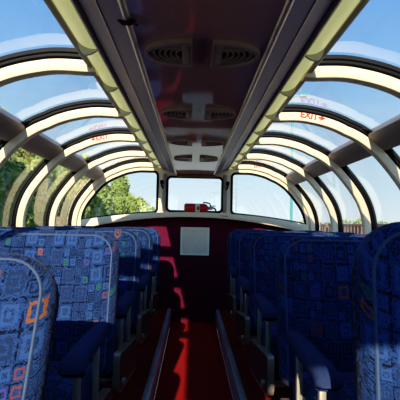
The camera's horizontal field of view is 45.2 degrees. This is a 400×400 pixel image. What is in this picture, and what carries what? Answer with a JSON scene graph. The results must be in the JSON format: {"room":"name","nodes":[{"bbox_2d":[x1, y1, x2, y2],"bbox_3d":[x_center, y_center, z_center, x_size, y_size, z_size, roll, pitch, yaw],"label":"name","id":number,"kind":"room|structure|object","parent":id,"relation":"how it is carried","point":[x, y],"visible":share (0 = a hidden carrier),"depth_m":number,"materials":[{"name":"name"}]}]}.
{"room":"train carriage","nodes":[
{"label":"train carriage","id":0,"kind":"room"},
{"bbox_2d":[107,309,166,399],"bbox_3d":[-0.882,1.201,2.114,1.150,0.220,7.238,1,-3,-1],"label":"floor","id":1,"kind":"structure","parent":0,"point":[134,388],"depth_m":3.45,"materials":[{"name":"red carpet"}]},
{"bbox_2d":[0,253,58,399],"bbox_3d":[-0.834,0.557,0.695,1.035,0.923,0.880,1,-3,-1],"label":"seat","id":2,"kind":"object","parent":1,"relation":"on","point":[29,292],"visible":1,"depth_m":1.02,"materials":[{"name":"fabric"}]},
{"bbox_2d":[0,230,119,399],"bbox_3d":[-0.849,0.586,1.658,1.035,0.962,0.786,1,-3,-1],"label":"seat","id":3,"kind":"object","parent":1,"relation":"on","point":[84,265],"visible":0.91,"depth_m":1.92,"materials":[{"name":"blue fabric"}]},
{"bbox_2d":[45,361,99,399],"bbox_3d":[-0.628,0.654,1.604,0.501,0.158,0.490,1,-3,-1],"label":"seat cushion","id":4,"kind":"object","parent":3,"relation":"on","point":[58,387],"depth_m":1.57,"materials":[{"name":"fabric"}]},
{"bbox_2d":[0,227,140,392],"bbox_3d":[-0.863,0.630,2.517,1.035,0.962,0.786,1,-3,-1],"label":"seat","id":5,"kind":"object","parent":1,"relation":"on","point":[128,243],"visible":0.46,"depth_m":2.73,"materials":[{"name":"blue fabric"}]},
{"bbox_2d":[114,318,125,351],"bbox_3d":[-0.642,0.698,2.463,0.501,0.158,0.490,1,-3,-1],"label":"armrest support","id":6,"kind":"object","parent":5,"relation":"on","point":[117,347],"depth_m":2.29,"materials":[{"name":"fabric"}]},
{"bbox_2d":[33,226,152,343],"bbox_3d":[-0.878,0.675,3.415,1.035,0.962,0.786,1,-3,-1],"label":"seat","id":7,"kind":"object","parent":1,"relation":"on","point":[140,331],"visible":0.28,"depth_m":3.66,"materials":[{"name":"blue fabric"}]},
{"bbox_2d":[70,226,160,316],"bbox_3d":[-0.893,0.720,4.314,1.035,0.962,0.786,1,-3,-1],"label":"seat","id":8,"kind":"object","parent":1,"relation":"on","point":[152,304],"visible":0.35,"depth_m":4.56,"materials":[{"name":"blue fabric"}]},
{"bbox_2d":[154,322,232,399],"bbox_3d":[-0.024,1.294,2.123,0.520,0.070,7.238,1,-3,-1],"label":"floor","id":9,"kind":"structure","parent":0,"point":[193,367],"depth_m":3.89,"materials":[{"name":"red carpet"}]},
{"bbox_2d":[67,158,319,230],"bbox_3d":[-0.066,-0.054,5.795,3.030,0.893,0.060,1,-3,-1],"label":"wall","id":10,"kind":"structure","parent":0,"point":[160,171],"depth_m":5.77,"materials":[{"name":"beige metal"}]},
{"bbox_2d":[81,170,158,219],"bbox_3d":[-0.958,-0.055,5.760,0.926,0.625,0.041,1,-3,-1],"label":"window","id":11,"kind":"structure","parent":10,"relation":"in","point":[137,171],"depth_m":5.75,"materials":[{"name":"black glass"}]},
{"bbox_2d":[117,19,137,25],"bbox_3d":[-0.214,-0.523,1.417,0.060,0.018,0.029,1,-3,10],"label":"ornament","id":12,"kind":"object","parent":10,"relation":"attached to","point":[130,22],"visible":1,"depth_m":1.41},
{"bbox_2d":[95,0,168,169],"bbox_3d":[-0.313,-0.518,2.335,0.006,0.006,6.888,1,-3,-1],"label":"trim","id":13,"kind":"structure","parent":10,"relation":"attached to","point":[95,0],"depth_m":1.86,"materials":[{"name":"beige metal"}]},
{"bbox_2d":[162,174,165,210],"bbox_3d":[-0.430,-0.092,5.750,0.044,0.450,0.029,1,-3,-1],"label":"trim","id":14,"kind":"structure","parent":10,"relation":"attached to","point":[164,175],"depth_m":5.74,"materials":[{"name":"grey metal"}]},
{"bbox_2d":[166,176,222,212],"bbox_3d":[-0.063,-0.066,5.775,0.697,0.448,0.041,1,-3,-1],"label":"window","id":15,"kind":"structure","parent":10,"relation":"in","point":[169,177],"depth_m":5.76,"materials":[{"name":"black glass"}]},
{"bbox_2d":[177,174,215,177],"bbox_3d":[-0.045,-0.296,5.752,0.460,0.046,0.050,1,-3,-1],"label":"trim","id":16,"kind":"structure","parent":10,"relation":"attached to","point":[178,175],"depth_m":5.73,"materials":[{"name":"brown wood"}]},
{"bbox_2d":[223,175,226,211],"bbox_3d":[0.300,-0.076,5.761,0.044,0.450,0.029,1,-3,-1],"label":"trim","id":17,"kind":"structure","parent":10,"relation":"attached to","point":[224,176],"depth_m":5.75,"materials":[{"name":"grey metal"}]},
{"bbox_2d":[242,160,286,175],"bbox_3d":[0.746,-0.388,5.345,0.634,0.171,0.851,1,-3,-1],"label":"window","id":18,"kind":"structure","parent":10,"relation":"in","point":[254,161],"depth_m":5.69,"materials":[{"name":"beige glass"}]},
{"bbox_2d":[230,172,305,223],"bbox_3d":[0.825,-0.016,5.787,0.926,0.625,0.041,1,-3,-1],"label":"window","id":19,"kind":"structure","parent":10,"relation":"in","point":[234,173],"depth_m":5.77,"materials":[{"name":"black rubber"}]},
{"bbox_2d":[221,0,316,171],"bbox_3d":[0.307,-0.504,2.345,0.006,0.006,6.888,1,-3,-1],"label":"trim","id":20,"kind":"structure","parent":10,"relation":"attached to","point":[312,7],"depth_m":1.83,"materials":[{"name":"beige metal"}]},
{"bbox_2d":[286,114,399,184],"bbox_3d":[1.161,-0.428,2.205,0.153,0.139,7.188,1,-3,-1],"label":"trim","id":21,"kind":"structure","parent":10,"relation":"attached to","point":[386,135],"depth_m":3.45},
{"bbox_2d":[96,217,291,322],"bbox_3d":[-0.085,0.850,5.729,2.840,1.320,0.120,1,-3,-1],"label":"wall","id":22,"kind":"structure","parent":0,"point":[193,287],"depth_m":5.67,"materials":[{"name":"red fabric"}]},
{"bbox_2d":[141,308,170,399],"bbox_3d":[-0.302,1.174,2.100,0.042,0.156,7.188,1,-3,-1],"label":"trim","id":23,"kind":"structure","parent":22,"relation":"attached to","point":[152,381],"depth_m":3.54,"materials":[{"name":"metal"}]},
{"bbox_2d":[81,212,305,230],"bbox_3d":[-0.070,0.256,5.648,2.612,0.220,0.199,1,-3,-1],"label":"trim","id":24,"kind":"structure","parent":22,"relation":"attached to","point":[97,221],"depth_m":5.55,"materials":[{"name":"beige plastic"}]},
{"bbox_2d":[184,202,216,212],"bbox_3d":[0.007,0.088,5.650,0.388,0.130,0.119,1,-3,-1],"label":"fire extinguisher","id":25,"kind":"object","parent":24,"relation":"on","point":[188,207],"visible":0.96,"depth_m":5.61,"materials":[{"name":"red paint"}]},
{"bbox_2d":[180,227,208,255],"bbox_3d":[-0.061,0.488,5.679,0.340,0.330,0.020,1,-3,-1],"label":"wall panel","id":26,"kind":"object","parent":22,"relation":"attached to","point":[194,240],"visible":1,"depth_m":5.68,"materials":[{"name":"grey metal"}]},
{"bbox_2d":[215,309,246,399],"bbox_3d":[0.260,1.186,2.108,0.042,0.156,7.188,1,-3,-1],"label":"trim","id":27,"kind":"structure","parent":22,"relation":"attached to","point":[238,393],"depth_m":3.60,"materials":[{"name":"metal"}]},
{"bbox_2d":[78,0,333,173],"bbox_3d":[-0.003,-0.528,2.341,0.790,0.092,6.888,1,-3,-1],"label":"ceiling","id":28,"kind":"structure","parent":0,"point":[198,87],"depth_m":1.85,"materials":[{"name":"red paint"}]},
{"bbox_2d":[43,0,162,168],"bbox_3d":[-0.445,-0.582,2.186,0.130,0.072,7.188,1,-3,-1],"label":"light strip","id":29,"kind":"object","parent":28,"relation":"attached to","point":[69,14],"visible":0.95,"depth_m":1.99,"materials":[{"name":"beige plastic"}]},
{"bbox_2d":[117,0,176,174],"bbox_3d":[-0.229,-0.486,2.335,0.021,0.018,6.888,1,-3,-1],"label":"trim","id":30,"kind":"structure","parent":28,"relation":"attached to","point":[122,3],"depth_m":1.81,"materials":[{"name":"beige metal"}]},
{"bbox_2d":[144,38,191,67],"bbox_3d":[-0.111,-0.512,1.676,0.168,0.016,0.244,1,-3,-1],"label":"ceiling vent","id":31,"kind":"object","parent":28,"relation":"in","point":[177,52],"visible":1,"depth_m":1.66,"materials":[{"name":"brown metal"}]},
{"bbox_2d":[161,107,191,119],"bbox_3d":[-0.126,-0.466,2.580,0.168,0.016,0.244,1,-3,-1],"label":"ceiling vent","id":32,"kind":"object","parent":28,"relation":"in","point":[184,113],"visible":1,"depth_m":2.57,"materials":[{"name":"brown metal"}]},
{"bbox_2d":[169,138,191,145],"bbox_3d":[-0.140,-0.421,3.484,0.168,0.016,0.244,1,-3,-1],"label":"ceiling vent","id":33,"kind":"object","parent":28,"relation":"in","point":[180,141],"visible":1,"depth_m":3.46,"materials":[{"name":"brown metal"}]},
{"bbox_2d":[174,156,191,161],"bbox_3d":[-0.155,-0.375,4.388,0.168,0.016,0.244,1,-3,-1],"label":"ceiling vent","id":34,"kind":"object","parent":28,"relation":"in","point":[183,158],"visible":1,"depth_m":4.33,"materials":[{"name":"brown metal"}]},
{"bbox_2d":[199,157,217,161],"bbox_3d":[0.081,-0.370,4.391,0.168,0.016,0.244,1,-3,-1],"label":"ceiling vent","id":35,"kind":"object","parent":28,"relation":"in","point":[202,159],"visible":1,"depth_m":4.37,"materials":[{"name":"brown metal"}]},
{"bbox_2d":[201,138,224,145],"bbox_3d":[0.096,-0.415,3.487,0.168,0.016,0.244,1,-3,-1],"label":"ceiling vent","id":36,"kind":"object","parent":28,"relation":"in","point":[205,142],"visible":1,"depth_m":3.46,"materials":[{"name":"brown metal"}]},
{"bbox_2d":[204,107,235,119],"bbox_3d":[0.110,-0.461,2.584,0.168,0.016,0.244,1,-3,-1],"label":"ceiling vent","id":37,"kind":"object","parent":28,"relation":"in","point":[211,113],"visible":1,"depth_m":2.57,"materials":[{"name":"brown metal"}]},
{"bbox_2d":[210,39,259,67],"bbox_3d":[0.125,-0.507,1.680,0.168,0.016,0.244,1,-3,-1],"label":"ceiling vent","id":38,"kind":"object","parent":28,"relation":"in","point":[225,53],"visible":1,"depth_m":1.67,"materials":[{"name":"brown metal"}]},
{"bbox_2d":[213,0,294,174],"bbox_3d":[0.223,-0.476,2.342,0.021,0.018,6.888,1,-3,-1],"label":"trim","id":39,"kind":"structure","parent":28,"relation":"attached to","point":[286,9],"depth_m":1.74,"materials":[{"name":"beige metal"}]},
{"bbox_2d":[227,0,369,170],"bbox_3d":[0.447,-0.563,2.200,0.130,0.072,7.188,1,-3,-1],"label":"light strip","id":40,"kind":"object","parent":28,"relation":"attached to","point":[341,14],"visible":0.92,"depth_m":1.91,"materials":[{"name":"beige plastic"}]},
{"bbox_2d":[219,310,277,399],"bbox_3d":[0.822,1.238,2.140,1.120,0.220,7.238,1,-3,-1],"label":"floor","id":41,"kind":"structure","parent":0,"point":[241,353],"depth_m":3.53,"materials":[{"name":"red carpet"}]},
{"bbox_2d":[227,229,323,317],"bbox_3d":[0.771,0.757,4.340,1.035,0.962,0.786,1,-3,-1],"label":"seat","id":42,"kind":"object","parent":41,"relation":"on","point":[233,306],"visible":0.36,"depth_m":4.57,"materials":[{"name":"blue fabric"}]},
{"bbox_2d":[235,230,355,344],"bbox_3d":[0.786,0.711,3.441,1.035,0.962,0.786,1,-3,-1],"label":"seat","id":43,"kind":"object","parent":41,"relation":"on","point":[244,332],"visible":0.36,"depth_m":3.66,"materials":[{"name":"blue fabric"}]},
{"bbox_2d":[243,296,249,316],"bbox_3d":[0.564,0.770,3.380,0.501,0.158,0.490,1,-3,-1],"label":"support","id":44,"kind":"object","parent":43,"relation":"on","point":[245,301],"depth_m":3.16,"materials":[{"name":"metal"}]},
{"bbox_2d":[249,232,366,399],"bbox_3d":[0.801,0.666,2.542,1.035,0.962,0.786,1,-3,-1],"label":"seat","id":45,"kind":"object","parent":41,"relation":"on","point":[264,247],"visible":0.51,"depth_m":2.71,"materials":[{"name":"blue fabric"}]},
{"bbox_2d":[261,320,278,364],"bbox_3d":[0.579,0.724,2.482,0.501,0.158,0.490,1,-3,-1],"label":"armrest support","id":46,"kind":"object","parent":45,"relation":"on","point":[272,334],"depth_m":2.28,"materials":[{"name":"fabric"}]},
{"bbox_2d":[276,236,363,399],"bbox_3d":[0.817,0.619,1.603,1.035,0.962,0.786,1,-3,-1],"label":"seat","id":47,"kind":"object","parent":41,"relation":"on","point":[314,273],"visible":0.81,"depth_m":1.84,"materials":[{"name":"blue fabric"}]},
{"bbox_2d":[293,372,354,399],"bbox_3d":[0.594,0.677,1.543,0.501,0.158,0.490,1,-3,-1],"label":"seat cushion","id":48,"kind":"object","parent":47,"relation":"on","point":[307,391],"depth_m":1.58,"materials":[{"name":"fabric"}]},
{"bbox_2d":[352,222,399,399],"bbox_3d":[0.832,0.546,0.695,1.035,1.016,0.724,1,-3,-1],"label":"seat","id":49,"kind":"object","parent":41,"relation":"on","point":[376,259],"visible":1,"depth_m":0.97,"materials":[{"name":"fabric"}]},
{"bbox_3d":[-1.459,0.810,2.149,0.060,1.240,7.288,1,-3,-1],"label":"wall","id":50,"kind":"structure","parent":0,"visible":0},
{"bbox_2d":[0,47,97,86],"bbox_3d":[-0.992,-0.233,2.159,1.030,0.916,0.090,1,-3,-1],"label":"trim","id":51,"kind":"structure","parent":50,"relation":"attached to","point":[14,67],"depth_m":2.15,"materials":[{"name":"beige plastic"}]},
{"bbox_2d":[0,107,103,179],"bbox_3d":[-1.164,-0.479,2.169,0.153,0.139,7.188,1,-3,-1],"label":"trim","id":52,"kind":"structure","parent":50,"relation":"attached to","point":[41,145],"depth_m":3.51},
{"bbox_2d":[0,99,124,167],"bbox_3d":[-1.006,-0.187,3.057,1.030,0.916,0.090,1,-3,-1],"label":"trim","id":53,"kind":"structure","parent":50,"relation":"attached to","point":[51,118],"depth_m":3.04,"materials":[{"name":"beige plastic"}]},
{"bbox_2d":[9,128,138,226],"bbox_3d":[-1.021,-0.142,3.954,1.030,0.916,0.090,1,-3,-1],"label":"trim","id":54,"kind":"structure","parent":50,"relation":"attached to","point":[22,200],"depth_m":3.93,"materials":[{"name":"beige plastic"}]},
{"bbox_2d":[44,146,149,225],"bbox_3d":[-1.036,-0.097,4.851,1.030,0.916,0.090,1,-3,-1],"label":"trim","id":55,"kind":"structure","parent":50,"relation":"attached to","point":[69,181],"depth_m":4.83,"materials":[{"name":"beige plastic"}]},
{"bbox_2d":[91,135,106,140],"bbox_3d":[-0.826,-0.514,3.939,0.142,0.060,0.001,1,-3,-1],"label":"exit sign","id":56,"kind":"object","parent":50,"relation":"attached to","point":[96,138],"visible":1,"depth_m":3.94,"materials":[{"name":"red paint"}]},
{"bbox_2d":[67,159,155,225],"bbox_3d":[-1.051,-0.051,5.748,1.030,0.916,0.090,1,-3,-1],"label":"trim","id":57,"kind":"structure","parent":50,"relation":"attached to","point":[74,210],"depth_m":5.72,"materials":[{"name":"beige plastic"}]},
{"bbox_2d":[103,157,148,171],"bbox_3d":[-0.849,-0.423,5.321,0.634,0.171,0.851,1,-3,-1],"label":"window","id":58,"kind":"structure","parent":50,"relation":"in","point":[135,158],"depth_m":5.64,"materials":[{"name":"clear glass"}]},
{"bbox_3d":[1.400,0.872,2.193,0.060,1.240,7.288,1,-3,-1],"label":"wall","id":59,"kind":"structure","parent":0,"visible":0},
{"bbox_2d":[235,161,319,230],"bbox_3d":[0.919,-0.008,5.779,1.030,0.916,0.090,1,-3,-1],"label":"trim","id":60,"kind":"structure","parent":59,"relation":"attached to","point":[299,192],"depth_m":5.75,"materials":[{"name":"beige plastic"}]},
{"bbox_2d":[242,149,342,231],"bbox_3d":[0.933,-0.053,4.881,1.030,0.916,0.090,1,-3,-1],"label":"trim","id":61,"kind":"structure","parent":59,"relation":"attached to","point":[321,189],"depth_m":4.86,"materials":[{"name":"beige plastic"}]},
{"bbox_2d":[300,112,324,119],"bbox_3d":[0.722,-0.538,3.066,0.164,0.060,0.001,1,-3,-1],"label":"exit sign","id":62,"kind":"object","parent":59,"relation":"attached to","point":[321,117],"visible":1,"depth_m":3.06,"materials":[{"name":"red paint"}]},
{"bbox_2d":[254,131,377,233],"bbox_3d":[0.948,-0.099,3.984,1.030,0.916,0.090,1,-3,-1],"label":"trim","id":63,"kind":"structure","parent":59,"relation":"attached to","point":[365,206],"depth_m":3.96,"materials":[{"name":"beige plastic"}]},
{"bbox_2d":[270,104,399,189],"bbox_3d":[0.963,-0.144,3.087,1.030,0.916,0.090,1,-3,-1],"label":"trim","id":64,"kind":"structure","parent":59,"relation":"attached to","point":[340,124],"depth_m":3.06,"materials":[{"name":"beige plastic"}]},
{"bbox_2d":[301,55,399,98],"bbox_3d":[0.978,-0.190,2.190,1.030,0.916,0.090,1,-3,-1],"label":"trim","id":65,"kind":"structure","parent":59,"relation":"attached to","point":[385,77],"depth_m":2.17,"materials":[{"name":"beige plastic"}]},
{"label":"outside","id":66,"kind":"structure","parent":0,"visible":0},
{"bbox_3d":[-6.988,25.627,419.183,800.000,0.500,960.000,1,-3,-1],"label":"ground","id":67,"kind":"structure","parent":66,"visible":0},
{"bbox_2d":[0,106,38,226],"bbox_3d":[-11.533,0.062,25.689,5.834,10.994,4.882,0,-3,27],"label":"tree","id":68,"kind":"object","parent":67,"relation":"on","point":[13,174],"visible":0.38,"depth_m":25.35,"materials":[{"name":"green plant"}]},
{"bbox_2d":[8,148,37,160],"bbox_3d":[-20.285,0.288,51.977,7.501,13.023,7.267,3,-4,-35],"label":"tree","id":69,"kind":"object","parent":67,"relation":"on","point":[20,152],"visible":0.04,"depth_m":52.24,"materials":[{"name":"green plant"}]},
{"bbox_2d":[19,154,60,225],"bbox_3d":[-12.078,1.287,33.274,6.257,9.338,5.466,0,-3,19],"label":"tree","id":70,"kind":"object","parent":67,"relation":"on","point":[40,203],"visible":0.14,"depth_m":32.72,"materials":[{"name":"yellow plant"}]},
{"bbox_2d":[46,165,90,225],"bbox_3d":[-11.934,1.340,40.774,5.554,9.953,5.733,3,-4,-37],"label":"tree","id":71,"kind":"object","parent":67,"relation":"on","point":[61,172],"visible":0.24,"depth_m":39.66,"materials":[{"name":"green plant"}]},
{"bbox_2d":[80,154,110,216],"bbox_3d":[-11.904,1.003,48.658,6.462,11.459,5.021,2,-3,-11],"label":"tree","id":72,"kind":"object","parent":67,"relation":"on","point":[100,203],"visible":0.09,"depth_m":47.80,"materials":[{"name":"green plant"}]},
{"bbox_2d":[105,196,115,214],"bbox_3d":[-11.930,2.632,56.048,5.993,8.945,5.236,-1,-4,35],"label":"tree","id":73,"kind":"object","parent":67,"relation":"on","point":[111,210],"visible":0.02,"depth_m":54.90,"materials":[{"name":"green plant"}]},
{"bbox_2d":[104,184,126,213],"bbox_3d":[-12.522,2.532,64.120,5.712,9.916,5.534,3,-4,-36],"label":"tree","id":74,"kind":"object","parent":67,"relation":"on","point":[115,195],"visible":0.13,"depth_m":63.69,"materials":[{"name":"green plant"}]},
{"bbox_2d":[110,176,139,212],"bbox_3d":[-11.926,1.954,71.427,6.708,11.894,5.212,2,-3,-8],"label":"tree","id":75,"kind":"object","parent":67,"relation":"on","point":[121,185],"visible":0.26,"depth_m":70.46,"materials":[{"name":"green plant"}]},
{"bbox_2d":[126,192,141,210],"bbox_3d":[-13.477,2.884,83.531,8.830,11.330,10.411,4,-4,-43],"label":"tree","id":76,"kind":"object","parent":67,"relation":"on","point":[136,196],"visible":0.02,"depth_m":81.24,"materials":[{"name":"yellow plant"}]},
{"bbox_2d":[136,196,153,211],"bbox_3d":[-11.450,4.124,93.872,7.709,9.892,9.089,3,-4,-37],"label":"tree","id":77,"kind":"object","parent":67,"relation":"on","point":[145,207],"visible":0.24,"depth_m":91.23,"materials":[{"name":"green plant"}]},
{"bbox_2d":[235,175,236,212],"bbox_3d":[5.029,1.060,60.114,1.330,12.600,0.320,1,-3,-1],"label":"lamp post","id":78,"kind":"object","parent":67,"relation":"on","point":[236,175],"visible":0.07,"depth_m":60.11,"materials":[{"name":"white metal"}]},
{"bbox_2d":[290,94,306,220],"bbox_3d":[6.958,-0.768,34.202,1.200,13.700,0.323,1,-3,-1],"label":"lamp post","id":79,"kind":"object","parent":67,"relation":"on","point":[299,95],"visible":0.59,"depth_m":34.26,"materials":[{"name":"teal metal"}]},
{"bbox_2d":[342,219,350,223],"bbox_3d":[59.327,12.072,196.120,10.629,8.677,9.650,1,-3,-1],"label":"tree","id":80,"kind":"object","parent":67,"relation":"on","point":[345,221],"visible":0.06,"depth_m":194.89,"materials":[{"name":"green plant"}]},
{"bbox_2d":[351,216,361,223],"bbox_3d":[51.914,9.533,151.954,10.044,9.031,11.062,-1,-4,42],"label":"tree","id":81,"kind":"object","parent":67,"relation":"on","point":[358,221],"visible":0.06,"depth_m":150.93,"materials":[{"name":"green plant"}]},
{"bbox_3d":[15.606,6.987,49.975,1.570,0.140,140.000,1,-3,-1],"label":"trim","id":82,"kind":"structure","parent":67,"relation":"on","visible":0},
{"bbox_2d":[320,224,327,231],"bbox_3d":[15.499,5.195,59.477,3.040,4.400,11.600,1,-3,-1],"label":"wagon","id":83,"kind":"object","parent":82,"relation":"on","point":[323,227],"visible":0.11,"depth_m":54.43,"materials":[{"name":"brown metal"}]},
{"bbox_2d":[328,224,361,233],"bbox_3d":[15.694,4.599,47.694,3.040,4.400,11.600,1,-3,-1],"label":"wagon","id":84,"kind":"object","parent":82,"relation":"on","point":[353,228],"visible":0.09,"depth_m":45.25,"materials":[{"name":"brown metal"}]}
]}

